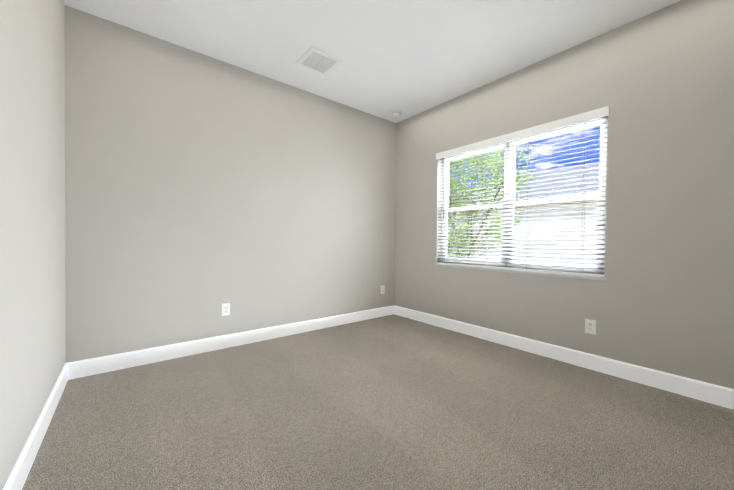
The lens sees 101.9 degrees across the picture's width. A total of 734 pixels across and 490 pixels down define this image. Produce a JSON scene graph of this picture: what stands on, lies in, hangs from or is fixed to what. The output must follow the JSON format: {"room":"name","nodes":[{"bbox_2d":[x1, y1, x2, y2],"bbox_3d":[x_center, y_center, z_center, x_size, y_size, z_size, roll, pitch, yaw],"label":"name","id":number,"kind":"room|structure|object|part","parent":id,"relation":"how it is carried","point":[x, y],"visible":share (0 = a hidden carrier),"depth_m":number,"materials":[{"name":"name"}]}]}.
{"room":"empty bedroom","nodes":[
{"label":"empty bedroom","id":0,"kind":"room"},
{"bbox_2d":[0,0,65,489],"bbox_3d":[-1.112,-0.347,0.690,0.160,2.740,4.020,0,1,-39],"label":"wall","id":1,"kind":"structure","parent":0,"point":[32,211],"depth_m":1.40,"materials":[{"name":"beige paint"}]},
{"bbox_2d":[3,363,67,489],"bbox_3d":[-1.057,0.961,0.760,0.014,0.125,3.672,0,1,-39],"label":"baseboard","id":2,"kind":"structure","parent":1,"relation":"attached to","point":[17,478],"depth_m":1.43,"materials":[{"name":"white paint"}]},
{"bbox_2d":[65,5,395,362],"bbox_3d":[-0.953,-0.377,3.295,3.355,2.740,0.160,0,1,-39],"label":"wall","id":3,"kind":"structure","parent":0,"point":[200,189],"depth_m":2.75,"materials":[{"name":"beige paint"}]},
{"bbox_2d":[222,303,229,315],"bbox_3d":[-1.363,0.623,2.877,0.074,0.118,0.009,0,1,-39],"label":"electrical outlet","id":4,"kind":"object","parent":3,"relation":"attached to","point":[225,309],"visible":1,"depth_m":2.87,"materials":[{"name":"white plastic"}]},
{"bbox_2d":[65,305,393,379],"bbox_3d":[-0.911,0.932,3.243,3.355,0.125,0.014,0,1,-39],"label":"baseboard","id":5,"kind":"structure","parent":3,"relation":"attached to","point":[92,366],"depth_m":2.76,"materials":[{"name":"white paint"}]},
{"bbox_2d":[380,285,384,293],"bbox_3d":[0.217,0.623,4.149,0.074,0.118,0.009,0,1,-39],"label":"electrical outlet","id":6,"kind":"object","parent":3,"relation":"attached to","point":[382,290],"visible":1,"depth_m":4.15,"materials":[{"name":"white plastic"}]},
{"bbox_2d":[64,0,680,122],"bbox_3d":[0.271,-1.792,1.774,3.675,0.150,4.020,0,1,-39],"label":"ceiling","id":7,"kind":"structure","parent":0,"point":[408,58],"depth_m":2.45,"materials":[{"name":"white paint"}]},
{"bbox_2d":[295,46,342,75],"bbox_3d":[-0.454,-1.730,2.823,0.330,0.012,0.330,0,1,-39],"label":"ceiling vent","id":8,"kind":"object","parent":7,"relation":"in","point":[318,61],"visible":1,"depth_m":2.80,"materials":[{"name":"white metal"}]},
{"bbox_2d":[392,111,401,116],"bbox_3d":[0.393,-1.720,3.922,0.132,0.042,0.132,0,1,-39],"label":"smoke detector","id":9,"kind":"object","parent":7,"relation":"attached to","point":[396,113],"visible":1,"depth_m":3.89,"materials":[{"name":"white plastic"}]},
{"bbox_2d":[22,314,733,489],"bbox_3d":[0.243,1.083,1.809,3.675,0.120,4.020,0,1,-39],"label":"floor","id":10,"kind":"structure","parent":0,"point":[393,402],"depth_m":1.71,"materials":[{"name":"carpet"}]},
{"bbox_2d":[394,0,733,388],"bbox_3d":[1.626,-0.347,2.894,0.160,2.740,4.020,0,1,-39],"label":"wall","id":11,"kind":"structure","parent":0,"point":[660,82],"depth_m":2.28,"materials":[{"name":"beige paint"}]},
{"bbox_2d":[434,106,609,280],"bbox_3d":[1.445,-0.423,3.089,0.167,1.394,1.718,0,1,-39],"label":"window","id":12,"kind":"structure","parent":11,"relation":"in","point":[509,142],"depth_m":2.90,"materials":[{"name":"white plastic"}]},
{"bbox_3d":[1.413,0.263,3.076,0.093,0.022,1.718,0,1,-39],"label":"sill","id":13,"kind":"part","parent":12,"relation":"part of","materials":[{"name":"white stone"}]},
{"bbox_3d":[1.484,-0.435,3.119,0.036,1.204,1.540,0,1,-39],"label":"glass","id":14,"kind":"part","parent":12,"relation":"part of","materials":[{"name":"clear glass"}]},
{"bbox_2d":[394,305,733,409],"bbox_3d":[1.545,0.960,2.855,0.014,0.125,3.672,0,1,-39],"label":"baseboard","id":15,"kind":"structure","parent":11,"relation":"attached to","point":[702,391],"depth_m":2.44,"materials":[{"name":"white paint"}]},
{"bbox_2d":[585,319,595,334],"bbox_3d":[1.856,0.678,2.474,0.009,0.118,0.074,0,1,-39],"label":"electrical outlet","id":16,"kind":"object","parent":11,"relation":"attached to","point":[590,326],"visible":1,"depth_m":2.47,"materials":[{"name":"white plastic"}]},
{"label":"outside","id":17,"kind":"structure","parent":0,"visible":0},
{"bbox_3d":[8.643,1.374,12.620,90.000,0.200,70.000,0,1,-39],"label":"ground","id":18,"kind":"structure","parent":17,"visible":0},
{"bbox_2d":[447,144,534,258],"bbox_3d":[2.131,-0.834,6.272,2.322,4.267,2.465,0,1,-39],"label":"tree","id":19,"kind":"object","parent":18,"relation":"on","point":[497,184],"depth_m":5.99,"materials":[{"name":"green plant"}]},
{"bbox_2d":[447,162,599,264],"bbox_3d":[12.960,-1.487,14.114,14.560,5.568,25.960,0,1,-39],"label":"neighbouring house","id":20,"kind":"structure","parent":18,"relation":"on","point":[559,176],"depth_m":11.29,"materials":[{"name":"white paint"}]}
]}

